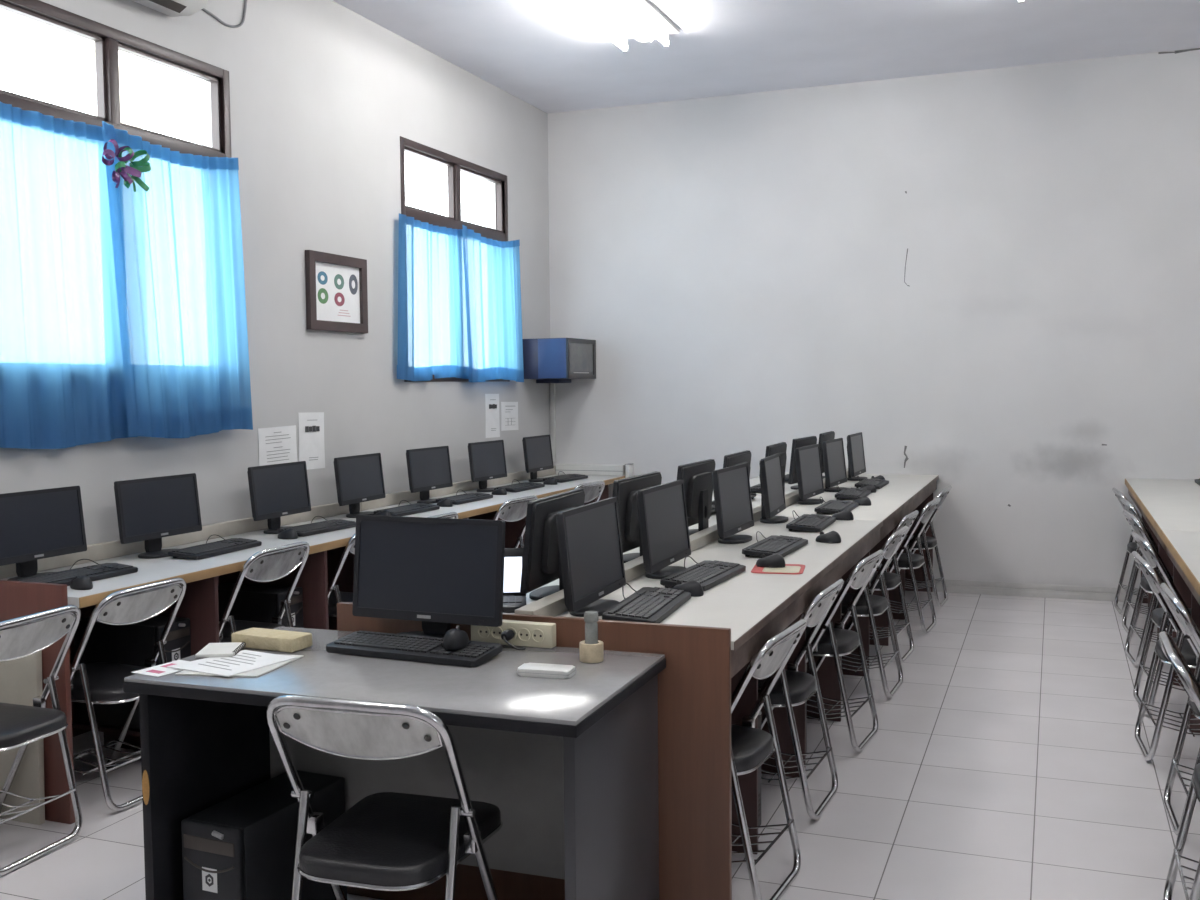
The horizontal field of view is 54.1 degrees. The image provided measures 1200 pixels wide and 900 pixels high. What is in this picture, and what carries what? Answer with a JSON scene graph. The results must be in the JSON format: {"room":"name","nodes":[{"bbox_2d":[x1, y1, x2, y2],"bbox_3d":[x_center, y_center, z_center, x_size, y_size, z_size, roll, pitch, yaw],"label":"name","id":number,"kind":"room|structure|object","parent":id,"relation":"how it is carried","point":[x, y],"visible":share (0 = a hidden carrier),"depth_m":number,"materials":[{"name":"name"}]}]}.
{"room":"computer lab","nodes":[
{"label":"computer lab","id":0,"kind":"room"},
{"bbox_2d":[0,9,485,188],"bbox_3d":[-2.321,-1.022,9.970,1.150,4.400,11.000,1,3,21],"label":"window panes","id":1,"kind":"structure","parent":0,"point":[154,78],"depth_m":8.23,"materials":[{"name":"glass"}]},
{"bbox_2d":[0,0,550,544],"bbox_3d":[-2.346,-0.497,3.952,0.160,3.427,10.520,1,3,21],"label":"wall","id":2,"kind":"structure","parent":0,"point":[323,96],"depth_m":6.11,"materials":[{"name":"paint"}]},
{"bbox_2d":[72,731,103,754],"bbox_3d":[-2.253,1.172,4.007,0.012,0.085,10.504,1,3,21],"label":"baseboard","id":3,"kind":"structure","parent":2,"relation":"attached to","point":[82,742],"depth_m":4.60,"materials":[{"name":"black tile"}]},
{"bbox_2d":[0,0,231,157],"bbox_3d":[-1.977,-0.991,4.757,0.076,1.405,1.420,1,3,21],"label":"window","id":4,"kind":"structure","parent":2,"relation":"in","point":[108,40],"depth_m":4.72,"materials":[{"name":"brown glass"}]},
{"bbox_2d":[0,102,137,448],"bbox_3d":[-2.058,-0.629,4.359,0.046,1.252,0.900,1,3,20],"label":"curtain","id":5,"kind":"object","parent":4,"relation":"hanging from","point":[62,384],"visible":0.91,"depth_m":4.39,"materials":[{"name":"blue fabric"}]},
{"bbox_2d":[102,121,252,437],"bbox_3d":[-1.767,-0.676,4.990,0.060,1.249,0.870,1,3,20],"label":"curtain","id":6,"kind":"object","parent":4,"relation":"hanging from","point":[177,242],"visible":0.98,"depth_m":4.96,"materials":[{"name":"blue fabric"}]},
{"bbox_2d":[102,139,150,191],"bbox_3d":[-1.859,-1.112,4.601,0.062,0.180,0.255,1,3,21],"label":"ribbon bow","id":7,"kind":"object","parent":6,"relation":"attached to","point":[135,169],"visible":1,"depth_m":4.60,"materials":[{"name":"fabric"}]},
{"bbox_2d":[132,0,207,16],"bbox_3d":[-1.874,-1.960,4.606,0.216,0.295,0.800,1,3,21],"label":"air conditioner","id":8,"kind":"object","parent":2,"relation":"attached to","point":[173,8],"visible":1,"depth_m":4.90,"materials":[{"name":"white plastic"}]},
{"bbox_2d":[258,425,297,465],"bbox_3d":[-1.571,-0.012,5.738,0.005,0.202,0.300,1,4,21],"label":"notice","id":9,"kind":"object","parent":2,"relation":"attached to","point":[277,445],"visible":0.91,"depth_m":5.73,"materials":[{"name":"white paper"}]},
{"bbox_2d":[298,412,324,469],"bbox_3d":[-1.470,-0.047,5.997,0.006,0.290,0.220,1,2,21],"label":"notice","id":10,"kind":"object","parent":2,"relation":"attached to","point":[311,424],"visible":0.98,"depth_m":6.00,"materials":[{"name":"white paper"}]},
{"bbox_2d":[305,250,367,332],"bbox_3d":[-1.379,-0.824,6.179,0.028,0.400,0.530,1,3,21],"label":"picture frame","id":11,"kind":"object","parent":2,"relation":"attached to","point":[336,285],"visible":1,"depth_m":6.16,"materials":[{"name":"brown wood"}]},
{"bbox_2d":[315,261,359,322],"bbox_3d":[-1.387,-0.824,6.182,0.008,0.304,0.436,1,3,21],"label":"print","id":12,"kind":"object","parent":11,"relation":"attached to","point":[337,283],"depth_m":6.18,"materials":[{"name":"white paper"}]},
{"bbox_2d":[400,136,509,381],"bbox_3d":[-0.921,-1.144,7.481,0.076,1.415,1.420,1,3,21],"label":"window","id":13,"kind":"structure","parent":2,"relation":"in","point":[455,165],"depth_m":7.42,"materials":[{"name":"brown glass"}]},
{"bbox_2d":[397,213,468,380],"bbox_3d":[-0.994,-0.897,7.126,0.073,0.957,0.950,1,3,21],"label":"curtain","id":14,"kind":"object","parent":13,"relation":"hanging from","point":[432,318],"visible":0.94,"depth_m":7.06,"materials":[{"name":"blue fabric"}]},
{"bbox_2d":[462,225,523,382],"bbox_3d":[-0.694,-0.938,7.754,0.072,0.982,0.879,1,4,24],"label":"curtain","id":15,"kind":"object","parent":13,"relation":"hanging from","point":[491,267],"visible":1,"depth_m":7.71,"materials":[{"name":"blue fabric"}]},
{"bbox_2d":[485,394,499,437],"bbox_3d":[-0.723,-0.232,7.920,0.006,0.295,0.210,1,3,21],"label":"notice","id":16,"kind":"object","parent":2,"relation":"attached to","point":[491,400],"visible":1,"depth_m":7.92,"materials":[{"name":"white paper"}]},
{"bbox_2d":[501,402,518,430],"bbox_3d":[-0.626,-0.236,8.172,0.005,0.198,0.270,1,2,21],"label":"notice","id":17,"kind":"object","parent":2,"relation":"attached to","point":[509,410],"visible":1,"depth_m":8.17,"materials":[{"name":"white paper"}]},
{"bbox_2d":[523,338,595,382],"bbox_3d":[-0.299,-0.642,8.506,0.368,0.315,0.538,1,3,21],"label":"upper cabinet","id":18,"kind":"object","parent":2,"relation":"attached to","point":[545,360],"visible":0.94,"depth_m":8.28,"materials":[{"name":"blue metal"}]},
{"bbox_2d":[0,591,1199,899],"bbox_3d":[1.588,1.320,2.536,8.560,0.120,10.840,1,3,21],"label":"floor","id":19,"kind":"structure","parent":0,"point":[1006,761],"depth_m":4.08,"materials":[{"name":"tile"}]},
{"bbox_2d":[0,650,44,824],"bbox_3d":[-2.031,0.918,3.902,0.455,0.600,0.036,1,3,21],"label":"board","id":20,"kind":"object","parent":19,"relation":"on","point":[21,678],"visible":0.45,"depth_m":3.83,"materials":[{"name":"brown wood"}]},
{"bbox_2d":[0,605,82,875],"bbox_3d":[-1.883,0.861,3.592,0.443,0.753,0.441,0,3,18],"label":"folding chair","id":21,"kind":"object","parent":19,"relation":"on","point":[23,636],"visible":1,"depth_m":3.59,"materials":[{"name":"silver metal"}]},
{"bbox_2d":[70,578,186,811],"bbox_3d":[-1.735,0.831,4.112,0.443,0.753,0.441,1,3,21],"label":"folding chair","id":22,"kind":"object","parent":19,"relation":"on","point":[96,682],"visible":0.68,"depth_m":3.99,"materials":[{"name":"silver metal"}]},
{"bbox_2d":[0,502,440,823],"bbox_3d":[-1.502,0.744,5.079,0.601,0.807,2.548,1,3,21],"label":"table","id":23,"kind":"object","parent":19,"relation":"on","point":[202,577],"depth_m":4.47,"materials":[{"name":"grey laminate"}]},
{"bbox_2d":[0,486,86,580],"bbox_3d":[-1.992,0.300,4.138,0.120,0.315,0.437,1,3,22],"label":"computer monitor","id":24,"kind":"object","parent":23,"relation":"on","point":[35,525],"visible":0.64,"depth_m":4.16,"materials":[{"name":"black plastic"}]},
{"bbox_2d":[12,559,137,585],"bbox_3d":[-1.850,0.431,4.132,0.180,0.053,0.443,1,3,23],"label":"keyboard","id":25,"kind":"object","parent":23,"relation":"on","point":[105,570],"visible":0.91,"depth_m":4.13,"materials":[{"name":"black plastic"}]},
{"bbox_2d":[74,616,190,728],"bbox_3d":[-1.766,0.840,4.461,0.414,0.402,0.175,1,3,21],"label":"computer tower","id":26,"kind":"object","parent":23,"relation":"on","point":[130,644],"visible":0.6,"depth_m":4.38,"materials":[{"name":"black plastic"}]},
{"bbox_2d":[114,473,201,558],"bbox_3d":[-1.766,0.265,4.721,0.120,0.315,0.437,1,3,22],"label":"computer monitor","id":27,"kind":"object","parent":23,"relation":"on","point":[149,510],"visible":0.87,"depth_m":4.70,"materials":[{"name":"black plastic"}]},
{"bbox_2d":[168,534,261,559],"bbox_3d":[-1.583,0.390,4.809,0.180,0.053,0.443,0,3,18],"label":"keyboard","id":28,"kind":"object","parent":23,"relation":"on","point":[211,549],"visible":1,"depth_m":4.75,"materials":[{"name":"black plastic"}]},
{"bbox_2d":[0,511,440,607],"bbox_3d":[-1.504,0.419,5.073,0.595,0.034,2.524,1,3,21],"label":"countertop","id":29,"kind":"structure","parent":23,"relation":"on","point":[153,569],"depth_m":4.57,"materials":[{"name":"grey laminate"}]},
{"bbox_2d":[218,583,302,627],"bbox_3d":[-1.508,0.800,5.126,0.414,0.402,0.175,1,3,21],"label":"computer tower","id":30,"kind":"object","parent":23,"relation":"on","point":[253,602],"visible":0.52,"depth_m":5.04,"materials":[{"name":"black plastic"}]},
{"bbox_2d":[247,461,310,533],"bbox_3d":[-1.481,0.221,5.456,0.120,0.315,0.437,1,3,19],"label":"computer monitor","id":31,"kind":"object","parent":23,"relation":"on","point":[276,490],"visible":0.9,"depth_m":5.44,"materials":[{"name":"black plastic"}]},
{"bbox_2d":[277,516,355,536],"bbox_3d":[-1.322,0.350,5.480,0.180,0.053,0.443,1,4,24],"label":"keyboard","id":32,"kind":"object","parent":23,"relation":"on","point":[309,529],"visible":0.94,"depth_m":5.44,"materials":[{"name":"black plastic"}]},
{"bbox_2d":[333,453,385,517],"bbox_3d":[-1.238,0.184,6.083,0.120,0.315,0.437,1,3,19],"label":"computer monitor","id":33,"kind":"object","parent":23,"relation":"on","point":[359,478],"visible":0.89,"depth_m":6.07,"materials":[{"name":"black plastic"}]},
{"bbox_2d":[181,770,346,899],"bbox_3d":[-0.827,1.061,2.917,0.175,0.402,0.414,1,4,24],"label":"computer tower","id":34,"kind":"object","parent":19,"relation":"on","point":[242,846],"visible":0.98,"depth_m":2.79,"materials":[{"name":"black plastic"}]},
{"bbox_2d":[219,541,309,642],"bbox_3d":[-1.452,0.772,4.772,0.443,0.790,0.427,1,3,21],"label":"folding chair","id":35,"kind":"object","parent":19,"relation":"on","point":[271,564],"visible":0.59,"depth_m":4.68,"materials":[{"name":"silver metal"}]},
{"bbox_2d":[328,534,354,616],"bbox_3d":[-1.190,0.732,5.447,0.443,0.790,0.441,1,3,21],"label":"folding chair","id":36,"kind":"object","parent":19,"relation":"on","point":[335,596],"visible":0.12,"depth_m":5.23,"materials":[{"name":"silver metal"}]},
{"bbox_2d":[266,695,502,899],"bbox_3d":[-0.455,0.890,2.647,0.441,0.774,0.443,0,3,18],"label":"folding chair","id":37,"kind":"object","parent":19,"relation":"on","point":[386,841],"visible":1,"depth_m":2.49,"materials":[{"name":"silver metal"}]},
{"bbox_2d":[123,619,665,899],"bbox_3d":[-0.466,0.858,2.820,1.124,0.811,0.609,1,3,20],"label":"desk","id":38,"kind":"object","parent":19,"relation":"on","point":[569,766],"depth_m":2.79,"materials":[{"name":"grey laminate"}]},
{"bbox_2d":[131,660,189,676],"bbox_3d":[-1.025,0.518,2.792,0.090,0.002,0.140,1,4,29],"label":"leaflet","id":39,"kind":"object","parent":38,"relation":"on","point":[159,670],"visible":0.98,"depth_m":2.77,"materials":[{"name":"white paper"}]},
{"bbox_2d":[195,642,245,657],"bbox_3d":[-0.947,0.499,2.939,0.095,0.014,0.130,-1,3,-4],"label":"spiral notepad","id":40,"kind":"object","parent":38,"relation":"on","point":[230,649],"visible":1,"depth_m":2.92,"materials":[{"name":"white paper"}]},
{"bbox_2d":[167,650,303,676],"bbox_3d":[-0.884,0.513,2.826,0.262,0.006,0.250,0,3,13],"label":"paper stack","id":41,"kind":"object","parent":38,"relation":"on","point":[246,663],"visible":0.98,"depth_m":2.80,"materials":[{"name":"white paper"}]},
{"bbox_2d":[231,627,311,652],"bbox_3d":[-0.842,0.487,3.014,0.196,0.036,0.084,1,4,24],"label":"foam block","id":42,"kind":"object","parent":38,"relation":"on","point":[254,638],"visible":0.89,"depth_m":2.98,"materials":[{"name":"beige plastic"}]},
{"bbox_2d":[326,630,502,666],"bbox_3d":[-0.464,0.491,2.917,0.435,0.032,0.146,1,4,24],"label":"keyboard","id":43,"kind":"object","parent":38,"relation":"on","point":[414,648],"visible":0.94,"depth_m":2.88,"materials":[{"name":"black plastic"}]},
{"bbox_2d":[443,626,468,650],"bbox_3d":[-0.354,0.458,2.882,0.062,0.048,0.103,-1,3,1],"label":"computer mouse","id":44,"kind":"object","parent":43,"relation":"on","point":[454,639],"visible":1,"depth_m":2.84,"materials":[{"name":"black plastic"}]},
{"bbox_2d":[352,515,505,637],"bbox_3d":[-0.449,0.337,3.050,0.437,0.323,0.120,1,3,22],"label":"computer monitor","id":45,"kind":"object","parent":38,"relation":"on","point":[438,573],"visible":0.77,"depth_m":3.04,"materials":[{"name":"black plastic"}]},
{"bbox_2d":[517,663,575,678],"bbox_3d":[-0.123,0.507,2.699,0.126,0.017,0.062,0,3,16],"label":"case","id":46,"kind":"object","parent":38,"relation":"on","point":[542,670],"visible":1,"depth_m":2.68,"materials":[{"name":"white plastic"}]},
{"bbox_2d":[584,611,597,643],"bbox_3d":[-0.021,0.448,2.828,0.035,0.119,0.035,1,3,21],"label":"tube","id":47,"kind":"object","parent":38,"relation":"on","point":[590,617],"visible":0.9,"depth_m":2.81,"materials":[{"name":"grey plastic"}]},
{"bbox_2d":[579,640,603,662],"bbox_3d":[-0.020,0.485,2.830,0.058,0.044,0.058,1,3,21],"label":"tape roll","id":48,"kind":"object","parent":38,"relation":"on","point":[589,653],"visible":0.96,"depth_m":2.81,"materials":[{"name":"beige plastic"}]},
{"bbox_2d":[361,465,624,547],"bbox_3d":[-0.555,0.597,7.521,0.601,0.807,2.691,1,3,21],"label":"table","id":49,"kind":"object","parent":19,"relation":"on","point":[486,509],"depth_m":7.36,"materials":[{"name":"grey laminate"}]},
{"bbox_2d":[373,500,439,515],"bbox_3d":[-1.033,0.305,6.225,0.180,0.053,0.443,1,3,23],"label":"keyboard","id":50,"kind":"object","parent":49,"relation":"on","point":[410,509],"visible":0.92,"depth_m":6.19,"materials":[{"name":"black plastic"}]},
{"bbox_2d":[406,446,452,503],"bbox_3d":[-0.975,0.143,6.760,0.120,0.315,0.437,1,3,23],"label":"computer monitor","id":51,"kind":"object","parent":49,"relation":"on","point":[428,468],"visible":0.89,"depth_m":6.74,"materials":[{"name":"black plastic"}]},
{"bbox_2d":[468,440,506,491],"bbox_3d":[-0.707,0.102,7.452,0.120,0.315,0.437,1,3,23],"label":"computer monitor","id":52,"kind":"object","parent":49,"relation":"on","point":[487,461],"visible":0.89,"depth_m":7.43,"materials":[{"name":"black plastic"}]},
{"bbox_2d":[363,474,624,513],"bbox_3d":[-0.561,0.273,7.504,0.595,0.034,2.691,1,3,21],"label":"countertop","id":53,"kind":"structure","parent":49,"relation":"on","point":[497,499],"depth_m":7.19,"materials":[{"name":"grey laminate"}]},
{"bbox_2d":[522,434,553,481],"bbox_3d":[-0.425,0.059,8.179,0.120,0.315,0.437,1,3,21],"label":"computer monitor","id":54,"kind":"object","parent":49,"relation":"on","point":[537,450],"visible":0.9,"depth_m":8.16,"materials":[{"name":"black plastic"}]},
{"bbox_2d":[493,495,537,547],"bbox_3d":[-0.628,0.655,6.856,0.443,0.775,0.427,1,4,27],"label":"folding chair","id":55,"kind":"object","parent":19,"relation":"on","point":[512,510],"visible":0.34,"depth_m":6.72,"materials":[{"name":"silver metal"}]},
{"bbox_2d":[574,481,604,502],"bbox_3d":[-0.231,0.594,7.879,0.443,0.775,0.427,1,4,29],"label":"folding chair","id":56,"kind":"object","parent":19,"relation":"on","point":[592,490],"visible":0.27,"depth_m":7.79,"materials":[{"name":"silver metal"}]},
{"bbox_2d":[337,507,882,899],"bbox_3d":[0.279,0.759,4.303,1.130,0.829,2.668,1,3,21],"label":"table","id":57,"kind":"object","parent":19,"relation":"on","point":[709,642],"visible":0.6,"depth_m":3.07,"materials":[{"name":"beige laminate"}]},
{"bbox_2d":[503,548,525,612],"bbox_3d":[-0.344,0.368,3.316,0.270,0.152,0.206,-1,3,-4],"label":"laptop","id":58,"kind":"object","parent":57,"relation":"on","point":[513,599],"visible":0.2,"depth_m":3.40,"materials":[{"name":"black plastic"}]},
{"bbox_2d":[520,488,584,599],"bbox_3d":[-0.140,0.282,3.503,0.120,0.302,0.437,0,3,18],"label":"computer monitor","id":59,"kind":"object","parent":57,"relation":"on","point":[541,564],"visible":0.54,"depth_m":3.37,"materials":[{"name":"black plastic"}]},
{"bbox_2d":[556,497,625,616],"bbox_3d":[-0.015,0.298,3.261,0.120,0.296,0.437,1,3,19],"label":"computer monitor","id":60,"kind":"object","parent":57,"relation":"on","point":[589,535],"visible":0.91,"depth_m":3.22,"materials":[{"name":"black plastic"}]},
{"bbox_2d":[612,471,661,562],"bbox_3d":[0.123,0.242,4.182,0.120,0.302,0.437,1,3,22],"label":"computer monitor","id":61,"kind":"object","parent":57,"relation":"on","point":[625,490],"visible":0.38,"depth_m":4.07,"materials":[{"name":"black plastic"}]},
{"bbox_2d":[602,583,690,622],"bbox_3d":[0.120,0.418,3.258,0.180,0.053,0.443,0,3,17],"label":"keyboard","id":62,"kind":"object","parent":57,"relation":"on","point":[647,604],"visible":0.95,"depth_m":3.20,"materials":[{"name":"black plastic"}]},
{"bbox_2d":[636,480,690,578],"bbox_3d":[0.219,0.262,3.865,0.120,0.296,0.437,1,3,21],"label":"computer monitor","id":63,"kind":"object","parent":57,"relation":"on","point":[662,511],"visible":0.9,"depth_m":3.82,"materials":[{"name":"black plastic"}]},
{"bbox_2d":[677,459,714,535],"bbox_3d":[0.388,0.201,4.864,0.120,0.302,0.437,1,3,23],"label":"computer monitor","id":64,"kind":"object","parent":57,"relation":"on","point":[696,476],"visible":0.63,"depth_m":4.82,"materials":[{"name":"black plastic"}]},
{"bbox_2d":[514,515,882,649],"bbox_3d":[0.279,0.397,4.294,1.124,0.022,2.644,1,3,21],"label":"countertop","id":65,"kind":"structure","parent":57,"relation":"on","point":[738,603],"depth_m":3.73,"materials":[{"name":"beige laminate"}]},
{"bbox_2d":[660,556,745,590],"bbox_3d":[0.322,0.388,3.771,0.180,0.053,0.443,1,4,24],"label":"keyboard","id":66,"kind":"object","parent":57,"relation":"on","point":[709,574],"visible":0.98,"depth_m":3.73,"materials":[{"name":"black plastic"}]},
{"bbox_2d":[712,463,753,543],"bbox_3d":[0.537,0.213,4.671,0.120,0.296,0.437,1,3,23],"label":"computer monitor","id":67,"kind":"object","parent":57,"relation":"on","point":[731,485],"visible":1,"depth_m":4.63,"materials":[{"name":"black plastic"}]},
{"bbox_2d":[759,453,787,523],"bbox_3d":[0.789,0.174,5.323,0.120,0.296,0.437,0,3,18],"label":"computer monitor","id":68,"kind":"object","parent":57,"relation":"on","point":[771,477],"visible":1,"depth_m":5.26,"materials":[{"name":"black plastic"}]},
{"bbox_2d":[742,531,807,556],"bbox_3d":[0.645,0.349,4.406,0.180,0.053,0.443,1,3,23],"label":"keyboard","id":69,"kind":"object","parent":57,"relation":"on","point":[783,545],"visible":0.99,"depth_m":4.34,"materials":[{"name":"black plastic"}]},
{"bbox_2d":[751,564,804,573],"bbox_3d":[0.601,0.399,3.953,0.170,0.004,0.200,0,3,13],"label":"mouse pad","id":70,"kind":"object","parent":57,"relation":"on","point":[789,568],"visible":0.86,"depth_m":3.92,"materials":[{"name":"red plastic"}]},
{"bbox_2d":[786,510,835,531],"bbox_3d":[0.910,0.305,5.137,0.180,0.053,0.443,1,3,20],"label":"keyboard","id":71,"kind":"object","parent":57,"relation":"on","point":[806,522],"visible":1,"depth_m":5.05,"materials":[{"name":"black plastic"}]},
{"bbox_2d":[731,619,806,899],"bbox_3d":[0.330,0.856,3.311,0.444,0.753,0.427,1,4,26],"label":"folding chair","id":72,"kind":"object","parent":19,"relation":"on","point":[751,747],"visible":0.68,"depth_m":3.23,"materials":[{"name":"silver metal"}]},
{"bbox_2d":[758,579,843,819],"bbox_3d":[0.575,0.816,3.971,0.443,0.753,0.427,1,4,24],"label":"folding chair","id":73,"kind":"object","parent":19,"relation":"on","point":[793,687],"visible":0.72,"depth_m":3.88,"materials":[{"name":"silver metal"}]},
{"bbox_2d":[711,468,938,675],"bbox_3d":[1.251,0.609,6.810,1.130,0.829,2.711,1,3,21],"label":"table","id":74,"kind":"object","parent":19,"relation":"on","point":[904,494],"visible":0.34,"depth_m":6.32,"materials":[{"name":"beige laminate"}]},
{"bbox_2d":[788,436,816,489],"bbox_3d":[1.198,0.076,6.952,0.120,0.302,0.437,1,4,26],"label":"computer monitor","id":75,"kind":"object","parent":74,"relation":"on","point":[811,440],"visible":0.34,"depth_m":6.78,"materials":[{"name":"black plastic"}]},
{"bbox_2d":[794,444,823,504],"bbox_3d":[1.096,0.127,6.114,0.120,0.296,0.437,1,4,24],"label":"computer monitor","id":76,"kind":"object","parent":74,"relation":"on","point":[807,458],"visible":0.99,"depth_m":6.07,"materials":[{"name":"black plastic"}]},
{"bbox_2d":[711,472,937,519],"bbox_3d":[1.247,0.248,6.790,1.124,0.022,2.711,1,3,21],"label":"countertop","id":77,"kind":"structure","parent":74,"relation":"on","point":[900,488],"depth_m":6.42,"materials":[{"name":"beige laminate"}]},
{"bbox_2d":[822,438,846,491],"bbox_3d":[1.361,0.087,6.782,0.120,0.296,0.437,1,4,24],"label":"computer monitor","id":78,"kind":"object","parent":74,"relation":"on","point":[833,450],"visible":0.89,"depth_m":6.73,"materials":[{"name":"black plastic"}]},
{"bbox_2d":[814,497,858,513],"bbox_3d":[1.148,0.268,5.763,0.180,0.053,0.443,1,3,21],"label":"keyboard","id":79,"kind":"object","parent":74,"relation":"on","point":[830,506],"visible":0.97,"depth_m":5.70,"materials":[{"name":"black plastic"}]},
{"bbox_2d":[847,432,866,480],"bbox_3d":[1.650,0.043,7.527,0.120,0.296,0.437,1,3,22],"label":"computer monitor","id":80,"kind":"object","parent":74,"relation":"on","point":[855,448],"visible":0.97,"depth_m":7.47,"materials":[{"name":"black plastic"}]},
{"bbox_2d":[806,550,883,752],"bbox_3d":[0.874,0.774,4.664,0.444,0.753,0.427,1,4,26],"label":"folding chair","id":81,"kind":"object","parent":19,"relation":"on","point":[828,641],"visible":0.73,"depth_m":4.53,"materials":[{"name":"silver metal"}]},
{"bbox_2d":[841,526,907,697],"bbox_3d":[1.174,0.729,5.421,0.443,0.753,0.427,1,4,24],"label":"folding chair","id":82,"kind":"object","parent":19,"relation":"on","point":[869,605],"visible":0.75,"depth_m":5.32,"materials":[{"name":"silver metal"}]},
{"bbox_2d":[869,510,918,662],"bbox_3d":[1.397,0.690,6.073,0.443,0.753,0.427,1,4,25],"label":"folding chair","id":83,"kind":"object","parent":19,"relation":"on","point":[891,580],"visible":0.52,"depth_m":6.03,"materials":[{"name":"silver metal"}]},
{"bbox_2d":[889,497,940,633],"bbox_3d":[1.703,0.650,6.736,0.443,0.753,0.427,1,4,25],"label":"folding chair","id":84,"kind":"object","parent":19,"relation":"on","point":[907,560],"visible":0.77,"depth_m":6.58,"materials":[{"name":"silver metal"}]},
{"bbox_2d":[905,485,951,607],"bbox_3d":[1.996,0.605,7.490,0.443,0.753,0.427,1,4,24],"label":"folding chair","id":85,"kind":"object","parent":19,"relation":"on","point":[927,542],"visible":0.64,"depth_m":7.39,"materials":[{"name":"silver metal"}]},
{"bbox_2d":[1112,488,1147,615],"bbox_3d":[3.336,0.615,7.078,0.443,0.753,0.427,0,3,17],"label":"folding chair","id":86,"kind":"object","parent":19,"relation":"on","point":[1132,546],"visible":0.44,"depth_m":7.11,"materials":[{"name":"silver metal"}]},
{"bbox_2d":[1120,497,1158,635],"bbox_3d":[3.126,0.650,6.496,0.443,0.753,0.427,0,3,17],"label":"folding chair","id":87,"kind":"object","parent":19,"relation":"on","point":[1130,508],"visible":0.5,"depth_m":6.53,"materials":[{"name":"silver metal"}]},
{"bbox_2d":[1122,510,1172,666],"bbox_3d":[2.848,0.690,5.832,0.444,0.753,0.427,0,3,16],"label":"folding chair","id":88,"kind":"object","parent":19,"relation":"on","point":[1135,524],"visible":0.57,"depth_m":5.77,"materials":[{"name":"silver metal"}]},
{"bbox_2d":[1131,531,1190,714],"bbox_3d":[2.513,0.740,4.998,0.444,0.753,0.427,0,3,16],"label":"folding chair","id":89,"kind":"object","parent":19,"relation":"on","point":[1147,550],"visible":0.66,"depth_m":4.96,"materials":[{"name":"silver metal"}]},
{"bbox_2d":[1125,479,1199,685],"bbox_3d":[3.361,0.656,5.982,1.130,0.787,2.734,1,3,21],"label":"table","id":90,"kind":"object","parent":19,"relation":"on","point":[1163,504],"visible":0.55,"depth_m":6.00,"materials":[{"name":"beige laminate"}]},
{"bbox_2d":[1126,479,1199,530],"bbox_3d":[3.357,0.274,5.960,1.122,0.022,2.734,1,3,21],"label":"countertop","id":91,"kind":"structure","parent":90,"relation":"on","point":[1174,504],"depth_m":6.03,"materials":[{"name":"beige laminate"}]},
{"bbox_2d":[1132,551,1199,760],"bbox_3d":[2.243,0.776,4.397,0.443,0.753,0.427,0,3,17],"label":"folding chair","id":92,"kind":"object","parent":19,"relation":"on","point":[1184,642],"visible":0.89,"depth_m":4.35,"materials":[{"name":"silver metal"}]},
{"bbox_2d":[1159,631,1199,899],"bbox_3d":[1.641,0.864,2.928,0.443,0.753,0.427,1,3,21],"label":"folding chair","id":93,"kind":"object","parent":19,"relation":"on","point":[1170,649],"visible":1,"depth_m":3.06,"materials":[{"name":"silver metal"}]},
{"bbox_2d":[1160,583,1199,835],"bbox_3d":[2.006,0.819,3.675,0.443,0.753,0.427,1,3,19],"label":"folding chair","id":94,"kind":"object","parent":19,"relation":"on","point":[1188,624],"visible":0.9,"depth_m":3.77,"materials":[{"name":"silver metal"}]},
{"bbox_2d":[1161,530,1199,732],"bbox_3d":[2.375,0.808,3.441,1.130,0.787,2.706,1,3,21],"label":"table","id":95,"kind":"object","parent":19,"relation":"on","point":[1182,547],"visible":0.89,"depth_m":4.43,"materials":[{"name":"beige laminate"}]},
{"bbox_2d":[1162,530,1199,582],"bbox_3d":[2.372,0.426,3.420,1.122,0.022,2.706,1,3,21],"label":"countertop","id":96,"kind":"structure","parent":95,"relation":"on","point":[1187,543],"depth_m":4.40,"materials":[{"name":"beige laminate"}]},
{"bbox_2d":[332,0,1199,112],"bbox_3d":[1.553,-2.221,2.337,8.560,0.120,10.840,1,3,21],"label":"ceiling","id":97,"kind":"structure","parent":0,"point":[541,53],"depth_m":6.92,"materials":[{"name":"paint"}]},
{"bbox_2d":[559,0,678,51],"bbox_3d":[0.041,-2.318,6.184,0.400,0.088,1.260,1,3,21],"label":"ceiling light","id":98,"kind":"object","parent":97,"relation":"attached to","point":[617,20],"visible":1,"depth_m":6.38,"materials":[{"name":"white plastic"}]},
{"bbox_2d":[548,48,1199,593],"bbox_3d":[3.498,-0.748,7.407,8.560,3.427,0.161,1,3,21],"label":"wall","id":99,"kind":"structure","parent":0,"point":[990,278],"depth_m":7.83,"materials":[{"name":"paint"}]},
{"bbox_2d":[550,383,555,461],"bbox_3d":[-0.353,-0.205,8.828,0.036,0.589,0.032,1,3,21],"label":"duct","id":100,"kind":"object","parent":99,"relation":"attached to","point":[552,385],"visible":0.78,"depth_m":8.81,"materials":[{"name":"white plastic"}]},
{"bbox_2d":[556,463,633,477],"bbox_3d":[-0.044,0.170,8.704,0.594,0.146,0.081,1,3,21],"label":"duct","id":101,"kind":"object","parent":99,"relation":"attached to","point":[584,469],"visible":0.8,"depth_m":8.66,"materials":[{"name":"white plastic"}]},
{"bbox_2d":[933,579,1137,601],"bbox_3d":[3.483,0.925,7.419,8.240,0.085,0.016,1,3,21],"label":"baseboard","id":102,"kind":"structure","parent":99,"relation":"attached to","point":[953,586],"depth_m":7.67,"materials":[{"name":"white tile"}]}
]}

